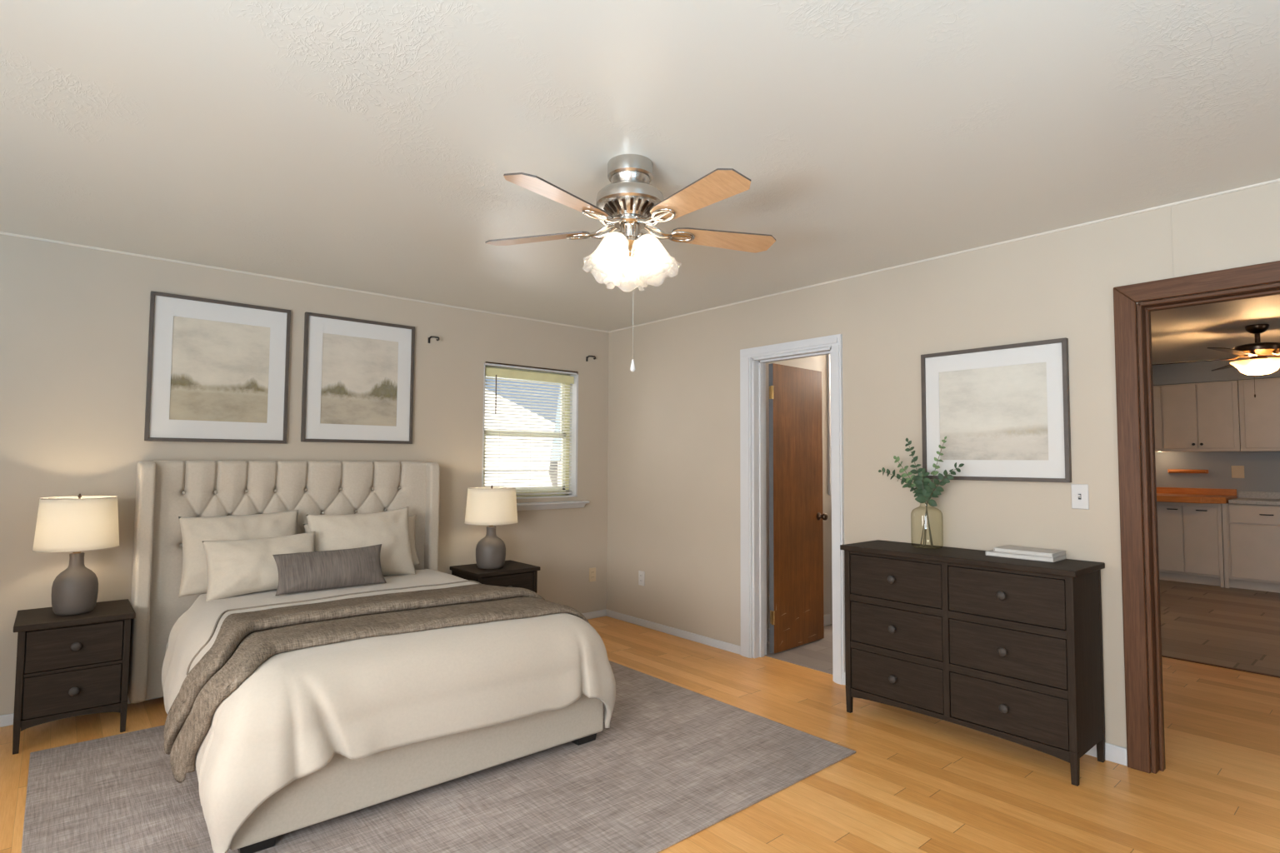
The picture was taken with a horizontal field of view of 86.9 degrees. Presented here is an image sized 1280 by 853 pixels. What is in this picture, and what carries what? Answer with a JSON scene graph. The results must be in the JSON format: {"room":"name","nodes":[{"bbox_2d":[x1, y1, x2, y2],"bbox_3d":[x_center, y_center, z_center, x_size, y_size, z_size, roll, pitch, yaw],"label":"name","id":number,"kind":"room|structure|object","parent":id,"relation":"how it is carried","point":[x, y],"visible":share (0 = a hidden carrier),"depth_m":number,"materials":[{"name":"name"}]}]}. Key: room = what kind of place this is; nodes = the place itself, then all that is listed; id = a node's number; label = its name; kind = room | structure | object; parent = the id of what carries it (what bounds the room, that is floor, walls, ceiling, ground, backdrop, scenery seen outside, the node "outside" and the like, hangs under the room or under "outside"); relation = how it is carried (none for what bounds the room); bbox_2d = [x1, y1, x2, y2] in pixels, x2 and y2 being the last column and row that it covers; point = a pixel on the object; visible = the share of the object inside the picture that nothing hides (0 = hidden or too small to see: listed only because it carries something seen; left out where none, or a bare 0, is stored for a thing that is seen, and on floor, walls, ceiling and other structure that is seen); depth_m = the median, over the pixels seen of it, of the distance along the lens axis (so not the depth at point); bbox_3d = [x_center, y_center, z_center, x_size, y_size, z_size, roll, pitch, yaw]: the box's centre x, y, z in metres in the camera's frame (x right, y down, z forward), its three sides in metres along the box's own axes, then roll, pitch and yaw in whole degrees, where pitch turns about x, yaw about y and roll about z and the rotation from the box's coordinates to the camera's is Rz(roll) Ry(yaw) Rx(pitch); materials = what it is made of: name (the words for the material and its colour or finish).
{"room":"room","nodes":[
{"label":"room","id":0,"kind":"room"},
{"bbox_2d":[0,234,609,715],"bbox_3d":[-2.372,0.295,4.121,5.700,2.440,0.150,3,-4,-41],"label":"wall","id":1,"kind":"structure","parent":0,"point":[74,321],"depth_m":3.77,"materials":[{"name":"paint"}]},
{"bbox_2d":[144,290,290,443],"bbox_3d":[-2.450,-0.323,3.963,0.708,0.830,0.030,3,-4,-41],"label":"framed art","id":2,"kind":"object","parent":1,"relation":"attached to","point":[218,371],"visible":1,"depth_m":3.94,"materials":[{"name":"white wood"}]},
{"bbox_2d":[169,315,269,423],"bbox_3d":[-2.454,-0.322,3.967,0.492,0.586,0.006,3,-4,-41],"label":"painting","id":3,"kind":"object","parent":2,"relation":"attached to","point":[219,367],"depth_m":3.95},
{"bbox_2d":[0,609,606,727],"bbox_3d":[-2.326,1.483,3.998,5.400,0.055,0.014,3,-4,-41],"label":"baseboard","id":4,"kind":"structure","parent":1,"relation":"attached to","point":[5,720],"depth_m":3.63,"materials":[{"name":"white paint"}]},
{"bbox_2d":[0,231,609,333],"bbox_3d":[-2.313,-0.922,4.122,5.400,0.009,0.009,3,-4,-41],"label":"trim","id":5,"kind":"structure","parent":1,"relation":"attached to","point":[1,232],"depth_m":4.13,"materials":[{"name":"paint"}]},
{"bbox_2d":[300,311,414,444],"bbox_3d":[-1.849,-0.301,4.480,0.706,0.818,0.030,3,-4,-41],"label":"framed art","id":6,"kind":"object","parent":1,"relation":"attached to","point":[358,374],"visible":1,"depth_m":4.46,"materials":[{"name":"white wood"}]},
{"bbox_2d":[320,333,398,426],"bbox_3d":[-1.853,-0.300,4.485,0.490,0.582,0.006,3,-4,-41],"label":"painting","id":7,"kind":"object","parent":6,"relation":"attached to","point":[359,372],"depth_m":4.47},
{"bbox_2d":[427,335,439,343],"bbox_3d":[-1.467,-0.617,4.801,0.082,0.048,0.030,0,-3,3],"label":"curtain bracket","id":8,"kind":"object","parent":1,"relation":"attached to","point":[429,337],"visible":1,"depth_m":4.80,"materials":[{"name":"black metal"}]},
{"bbox_2d":[481,361,589,510],"bbox_3d":[-0.872,0.094,5.384,1.025,1.132,0.212,3,-4,-41],"label":"window","id":9,"kind":"structure","parent":1,"relation":"in","point":[567,504],"depth_m":5.57,"materials":[{"name":"white paint"}]},
{"bbox_2d":[483,367,574,495],"bbox_3d":[-0.872,0.056,5.377,0.812,0.977,0.050,3,-4,-41],"label":"window blind","id":10,"kind":"object","parent":9,"relation":"attached to","point":[496,372],"visible":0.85,"depth_m":5.37,"materials":[{"name":"plastic"}]},
{"bbox_2d":[585,355,595,361],"bbox_3d":[-0.414,-0.575,5.708,0.082,0.048,0.030,0,-3,3],"label":"curtain bracket","id":11,"kind":"object","parent":1,"relation":"attached to","point":[587,357],"visible":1,"depth_m":5.71,"materials":[{"name":"black metal"}]},
{"bbox_2d":[589,567,595,582],"bbox_3d":[-0.398,1.245,5.676,0.070,0.115,0.008,3,-4,-41],"label":"power outlet","id":12,"kind":"object","parent":1,"relation":"attached to","point":[592,571],"visible":1,"depth_m":5.67,"materials":[{"name":"beige plastic"}]},
{"bbox_2d":[0,0,1279,331],"bbox_3d":[-0.261,-1.099,1.678,5.610,0.120,6.700,3,-4,-41],"label":"ceiling","id":13,"kind":"structure","parent":0,"point":[368,146],"depth_m":2.27,"materials":[{"name":"white paint"}]},
{"bbox_2d":[485,154,775,371],"bbox_3d":[-0.026,-0.601,2.501,1.152,0.788,1.126,3,-4,-41],"label":"ceiling fan","id":14,"kind":"object","parent":13,"relation":"hanging from","point":[632,203],"visible":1,"depth_m":2.47,"materials":[{"name":"brown wood"}]},
{"bbox_2d":[0,580,1279,852],"bbox_3d":[2.565,1.566,3.565,12.550,0.103,7.350,3,-4,-41],"label":"floor","id":15,"kind":"structure","parent":0,"point":[913,782],"depth_m":2.95,"materials":[{"name":"brown wood"}]},
{"bbox_2d":[12,599,135,754],"bbox_3d":[-2.755,1.188,3.288,0.438,0.566,0.444,3,-4,-41],"label":"nightstand","id":16,"kind":"object","parent":15,"relation":"on","point":[71,666],"visible":1,"depth_m":3.15,"materials":[{"name":"brown wood"}]},
{"bbox_2d":[32,493,119,615],"bbox_3d":[-2.751,0.616,3.304,0.329,0.578,0.329,3,-4,-41],"label":"table lamp","id":17,"kind":"object","parent":16,"relation":"on","point":[76,525],"visible":1,"depth_m":3.22,"materials":[{"name":"beige fabric"}]},
{"bbox_2d":[20,660,855,852],"bbox_3d":[-0.864,1.466,3.036,2.840,0.009,2.360,3,-4,-41],"label":"area rug","id":18,"kind":"object","parent":15,"relation":"on","point":[672,762],"visible":0.63,"depth_m":2.65,"materials":[{"name":"grey carpet"}]},
{"bbox_2d":[127,460,603,852],"bbox_3d":[-1.454,0.833,3.430,1.669,1.306,2.013,3,-4,-41],"label":"bed","id":19,"kind":"object","parent":18,"relation":"on","point":[167,491],"visible":0.32,"depth_m":3.58,"materials":[{"name":"beige fabric"}]},
{"bbox_3d":[-1.351,1.053,3.405,1.443,0.261,1.715,3,-4,-41],"label":"mattress","id":20,"kind":"object","parent":19,"relation":"on","visible":0},
{"bbox_2d":[161,569,615,852],"bbox_3d":[-1.271,1.149,3.319,1.690,0.578,1.842,3,-4,-41],"label":"duvet","id":21,"kind":"object","parent":20,"relation":"on","point":[288,719],"visible":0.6,"depth_m":2.58,"materials":[{"name":"beige fabric"}]},
{"bbox_2d":[178,510,298,597],"bbox_3d":[-2.195,0.690,3.736,0.209,0.426,0.595,-3,-4,45],"label":"pillow","id":22,"kind":"object","parent":21,"relation":"on","point":[193,530],"visible":0.5,"depth_m":3.63,"materials":[{"name":"beige fabric"}]},
{"bbox_2d":[201,531,314,601],"bbox_3d":[-2.011,0.741,3.616,0.556,0.315,0.200,3,-4,-38],"label":"pillow","id":23,"kind":"object","parent":21,"relation":"on","point":[235,567],"visible":0.81,"depth_m":3.52,"materials":[{"name":"beige fabric"}]},
{"bbox_2d":[272,544,386,595],"bbox_3d":[-1.673,0.772,3.671,0.568,0.218,0.150,2,-4,-36],"label":"lumbar cushion","id":24,"kind":"object","parent":21,"relation":"on","point":[312,571],"visible":1,"depth_m":3.62,"materials":[{"name":"grey fabric"}]},
{"bbox_2d":[305,506,415,575],"bbox_3d":[-1.655,0.711,4.045,0.616,0.429,0.214,2,-4,-36],"label":"pillow","id":25,"kind":"object","parent":21,"relation":"on","point":[389,529],"visible":0.69,"depth_m":4.03,"materials":[{"name":"beige fabric"}]},
{"bbox_2d":[303,515,419,564],"bbox_3d":[-1.718,0.746,4.217,0.157,0.354,0.695,-3,-4,45],"label":"pillow","id":26,"kind":"object","parent":21,"relation":"on","point":[411,518],"visible":0.06,"depth_m":4.39,"materials":[{"name":"beige fabric"}]},
{"bbox_2d":[163,584,589,783],"bbox_3d":[-1.127,1.085,3.157,1.812,0.543,0.958,3,-4,-41],"label":"throw blanket","id":27,"kind":"object","parent":21,"relation":"on","point":[243,642],"visible":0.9,"depth_m":2.81,"materials":[{"name":"brown fabric"}]},
{"bbox_2d":[450,560,540,593],"bbox_3d":[-1.023,1.274,4.766,0.490,0.566,0.432,3,-4,-41],"label":"nightstand","id":28,"kind":"object","parent":15,"relation":"on","point":[512,574],"visible":0.38,"depth_m":4.67,"materials":[{"name":"brown wood"}]},
{"bbox_2d":[464,485,517,569],"bbox_3d":[-1.045,0.700,4.752,0.368,0.578,0.368,3,-4,-41],"label":"table lamp","id":29,"kind":"object","parent":28,"relation":"on","point":[492,506],"visible":1,"depth_m":4.64,"materials":[{"name":"beige fabric"}]},
{"bbox_2d":[840,540,1104,786],"bbox_3d":[1.570,1.060,3.300,0.400,0.876,1.108,3,-4,-41],"label":"dresser","id":30,"kind":"object","parent":15,"relation":"on","point":[1009,649],"visible":1,"depth_m":3.07,"materials":[{"name":"brown wood"}]},
{"bbox_2d":[910,505,943,549],"bbox_3d":[1.502,0.515,3.541,0.154,0.233,0.154,3,-4,-41],"label":"glass vase","id":31,"kind":"object","parent":30,"relation":"on","point":[919,506],"visible":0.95,"depth_m":3.51,"materials":[{"name":"green"}]},
{"bbox_2d":[878,467,932,546],"bbox_3d":[1.414,0.424,3.618,0.062,0.409,0.292,3,-4,-41],"label":"eucalyptus sprig","id":32,"kind":"object","parent":31,"relation":"in","point":[898,477],"visible":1,"depth_m":3.61,"materials":[{"name":"green plant"}]},
{"bbox_2d":[893,455,933,546],"bbox_3d":[1.457,0.392,3.607,0.043,0.472,0.216,3,-4,-41],"label":"eucalyptus sprig","id":33,"kind":"object","parent":31,"relation":"in","point":[897,458],"visible":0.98,"depth_m":3.63,"materials":[{"name":"green plant"}]},
{"bbox_2d":[905,438,930,544],"bbox_3d":[1.465,0.342,3.572,0.125,0.568,0.050,-2,-4,37],"label":"eucalyptus sprig","id":34,"kind":"object","parent":31,"relation":"in","point":[915,458],"visible":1,"depth_m":3.58,"materials":[{"name":"green plant"}]},
{"bbox_2d":[914,468,934,546],"bbox_3d":[1.489,0.422,3.538,0.105,0.406,0.045,-2,-4,34],"label":"eucalyptus sprig","id":35,"kind":"object","parent":31,"relation":"in","point":[921,499],"visible":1,"depth_m":3.54,"materials":[{"name":"green plant"}]},
{"bbox_2d":[925,436,946,545],"bbox_3d":[1.543,0.338,3.527,0.041,0.572,0.132,3,-4,-41],"label":"eucalyptus sprig","id":36,"kind":"object","parent":31,"relation":"in","point":[933,472],"visible":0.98,"depth_m":3.52,"materials":[{"name":"green plant"}]},
{"bbox_2d":[920,462,964,545],"bbox_3d":[1.546,0.403,3.470,0.062,0.438,0.247,3,-4,-41],"label":"eucalyptus sprig","id":37,"kind":"object","parent":31,"relation":"in","point":[932,502],"visible":1,"depth_m":3.49,"materials":[{"name":"green plant"}]},
{"bbox_2d":[985,550,1066,562],"bbox_3d":[1.823,0.607,3.197,0.180,0.020,0.292,3,-4,-42],"label":"book","id":38,"kind":"object","parent":30,"relation":"on","point":[991,552],"visible":0.66,"depth_m":3.13,"materials":[{"name":"white paper"}]},
{"bbox_2d":[993,545,1066,557],"bbox_3d":[1.837,0.588,3.189,0.160,0.018,0.258,3,-4,-39],"label":"book","id":39,"kind":"object","parent":38,"relation":"on","point":[1007,549],"visible":1,"depth_m":3.15,"materials":[{"name":"paper"}]},
{"bbox_2d":[1156,501,1224,587],"bbox_3d":[6.239,1.298,7.699,0.645,0.898,0.690,3,-4,-41],"label":"base cabinet","id":40,"kind":"object","parent":15,"relation":"on","point":[1191,537],"visible":0.73,"depth_m":7.46,"materials":[{"name":"white wood"}]},
{"bbox_2d":[1156,487,1237,504],"bbox_3d":[6.191,0.776,7.658,0.820,0.140,0.755,3,-4,-41],"label":"countertop","id":41,"kind":"structure","parent":40,"relation":"on","point":[1212,496],"depth_m":7.63,"materials":[{"name":"brown wood"}]},
{"bbox_2d":[1161,655,1279,678],"bbox_3d":[4.528,1.526,3.549,0.030,0.006,4.760,3,-4,-41],"label":"trim","id":42,"kind":"structure","parent":15,"relation":"on","point":[1162,656],"depth_m":4.39,"materials":[{"name":"brown wood"}]},
{"bbox_2d":[1221,503,1279,593],"bbox_3d":[6.907,1.263,6.926,0.643,0.898,1.345,3,-4,-41],"label":"base cabinet","id":43,"kind":"object","parent":15,"relation":"on","point":[1251,533],"visible":0.91,"depth_m":7.08,"materials":[{"name":"white wood"}]},
{"bbox_2d":[1228,490,1279,505],"bbox_3d":[6.935,0.753,6.933,0.640,0.118,1.285,3,-4,-41],"label":"countertop","id":44,"kind":"structure","parent":43,"relation":"on","point":[1245,497],"depth_m":7.37,"materials":[{"name":"grey stone"}]},
{"bbox_2d":[765,355,832,629],"bbox_3d":[1.617,0.399,5.708,2.480,2.440,0.150,3,-4,-41],"label":"wall","id":45,"kind":"structure","parent":0,"point":[819,363],"depth_m":5.49,"materials":[{"name":"paint"}]},
{"bbox_2d":[766,614,830,641],"bbox_3d":[1.134,1.542,5.132,1.076,0.087,0.012,3,-4,-41],"label":"baseboard","id":46,"kind":"structure","parent":45,"relation":"attached to","point":[827,617],"depth_m":5.43,"materials":[{"name":"white paint"}]},
{"bbox_2d":[827,354,831,494],"bbox_3d":[1.585,-0.037,5.590,0.095,1.200,0.018,3,-4,-41],"label":"trim","id":47,"kind":"structure","parent":45,"relation":"attached to","point":[828,355],"depth_m":5.56,"materials":[{"name":"white paint"}]},
{"bbox_2d":[606,181,1279,770],"bbox_3d":[1.905,0.283,3.385,0.120,2.440,6.550,3,-4,-41],"label":"wall","id":48,"kind":"structure","parent":0,"point":[673,447],"depth_m":3.82,"materials":[{"name":"paint"}]},
{"bbox_2d":[638,570,644,585],"bbox_3d":[0.012,1.220,5.433,0.008,0.115,0.070,3,-4,-41],"label":"power outlet","id":49,"kind":"object","parent":48,"relation":"attached to","point":[641,574],"visible":1,"depth_m":5.43,"materials":[{"name":"white plastic"}]},
{"bbox_2d":[605,610,740,654],"bbox_3d":[0.201,1.559,5.189,0.014,0.055,1.505,3,-4,-41],"label":"baseboard","id":50,"kind":"structure","parent":48,"relation":"attached to","point":[674,632],"depth_m":5.09,"materials":[{"name":"white paint"}]},
{"bbox_2d":[740,334,844,684],"bbox_3d":[1.004,0.501,4.404,0.148,2.098,0.799,3,-4,-41],"label":"door frame","id":51,"kind":"structure","parent":48,"relation":"attached to","point":[752,361],"depth_m":4.58,"materials":[{"name":"white paint"}]},
{"bbox_2d":[768,363,828,654],"bbox_3d":[1.123,0.566,4.867,0.648,1.992,0.178,3,-4,-43],"label":"door","id":52,"kind":"structure","parent":48,"relation":"in","point":[797,516],"depth_m":4.83,"materials":[{"name":"brown wood"}]},
{"bbox_2d":[608,178,1279,332],"bbox_3d":[1.815,-0.931,3.462,0.009,0.009,6.400,3,-4,-41],"label":"trim","id":53,"kind":"structure","parent":48,"relation":"attached to","point":[1276,180],"depth_m":3.42,"materials":[{"name":"paint"}]},
{"bbox_2d":[844,672,1127,766],"bbox_3d":[1.672,1.471,3.485,0.014,0.075,1.403,3,-4,-41],"label":"baseboard","id":54,"kind":"structure","parent":48,"relation":"attached to","point":[1116,754],"depth_m":2.99,"materials":[{"name":"white paint"}]},
{"bbox_2d":[920,337,1071,482],"bbox_3d":[1.780,-0.066,3.436,0.030,0.680,0.706,3,-4,-41],"label":"framed art","id":55,"kind":"object","parent":48,"relation":"attached to","point":[1002,412],"visible":0.88,"depth_m":3.40,"materials":[{"name":"beige paper"}]},
{"bbox_2d":[939,362,1048,459],"bbox_3d":[1.785,-0.066,3.440,0.006,0.472,0.524,3,-4,-41],"label":"painting","id":56,"kind":"object","parent":55,"relation":"attached to","point":[996,411],"depth_m":3.42},
{"bbox_2d":[1070,484,1089,509],"bbox_3d":[2.036,0.325,3.130,0.025,0.115,0.070,3,-4,-41],"label":"light switch","id":57,"kind":"object","parent":48,"relation":"attached to","point":[1080,500],"visible":1,"depth_m":3.13,"materials":[{"name":"white plastic"}]},
{"bbox_2d":[1169,206,1173,278],"bbox_3d":[2.287,-0.790,2.909,0.003,0.320,0.006,3,-4,-41],"label":"trim","id":58,"kind":"structure","parent":48,"relation":"attached to","point":[1170,212],"depth_m":2.91,"materials":[{"name":"paint"}]},
{"bbox_2d":[1113,260,1279,774],"bbox_3d":[2.575,0.410,2.606,0.172,2.114,1.177,3,-4,-41],"label":"door frame","id":59,"kind":"structure","parent":48,"relation":"attached to","point":[1142,755],"depth_m":2.94,"materials":[{"name":"brown wood"}]},
{"bbox_2d":[1150,294,1279,364],"bbox_3d":[5.550,-0.958,4.545,6.940,0.100,4.960,3,-4,-41],"label":"ceiling","id":60,"kind":"structure","parent":0,"point":[1181,334],"depth_m":5.81,"materials":[{"name":"paint"}]},
{"bbox_2d":[1152,324,1279,397],"bbox_3d":[5.152,-0.547,5.691,1.615,0.610,1.606,3,-4,-41],"label":"ceiling fan","id":61,"kind":"object","parent":60,"relation":"hanging from","point":[1257,353],"visible":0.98,"depth_m":5.61,"materials":[{"name":"brown metal"}]},
{"bbox_2d":[1155,451,1279,498],"bbox_3d":[7.856,0.451,6.471,0.130,2.490,4.960,3,-4,-41],"label":"wall","id":62,"kind":"structure","parent":0,"point":[1262,469],"depth_m":7.76,"materials":[{"name":"paint"}]},
{"bbox_2d":[1167,469,1209,473],"bbox_3d":[6.447,0.528,7.960,0.057,0.044,0.380,3,-4,-41],"label":"wooden rail","id":63,"kind":"object","parent":62,"relation":"attached to","point":[1169,471],"visible":1,"depth_m":7.96,"materials":[{"name":"brown wood"}]},
{"bbox_2d":[1153,380,1240,452],"bbox_3d":[6.396,-0.100,7.809,0.378,0.778,0.825,3,-4,-41],"label":"upper cabinet","id":64,"kind":"object","parent":62,"relation":"attached to","point":[1201,417],"visible":0.85,"depth_m":7.66,"materials":[{"name":"beige wood"}]},
{"bbox_2d":[1152,355,1279,385],"bbox_3d":[7.612,-0.676,6.444,0.360,0.245,4.560,3,-4,-41],"label":"soffit","id":65,"kind":"structure","parent":62,"relation":"attached to","point":[1201,372],"depth_m":7.65,"materials":[{"name":"paint"}]},
{"bbox_2d":[1231,465,1244,478],"bbox_3d":[6.756,0.513,7.639,0.008,0.140,0.110,3,-4,-41],"label":"wall plate","id":66,"kind":"object","parent":62,"relation":"attached to","point":[1237,472],"visible":1,"depth_m":7.64,"materials":[{"name":"beige plastic"}]},
{"bbox_2d":[1238,377,1279,451],"bbox_3d":[7.108,-0.136,7.008,0.348,0.778,1.310,3,-4,-41],"label":"upper cabinet","id":67,"kind":"object","parent":62,"relation":"attached to","point":[1259,416],"visible":1,"depth_m":7.26,"materials":[{"name":"beige wood"}]},
{"label":"outside","id":68,"kind":"structure","parent":0,"visible":0},
{"bbox_3d":[-5.576,2.142,11.878,28.000,0.100,15.800,3,-4,-41],"label":"ground","id":69,"kind":"structure","parent":68,"visible":0},
{"bbox_2d":[485,389,557,487],"bbox_3d":[-5.866,-0.145,8.283,10.700,4.100,3.020,3,-4,-41],"label":"house","id":70,"kind":"structure","parent":69,"relation":"on","point":[493,396],"depth_m":9.81,"materials":[{"name":"white"}]},
{"bbox_2d":[550,388,561,486],"bbox_3d":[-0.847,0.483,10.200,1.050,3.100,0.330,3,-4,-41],"label":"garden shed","id":71,"kind":"object","parent":69,"relation":"on","point":[557,430],"visible":0.1,"depth_m":10.00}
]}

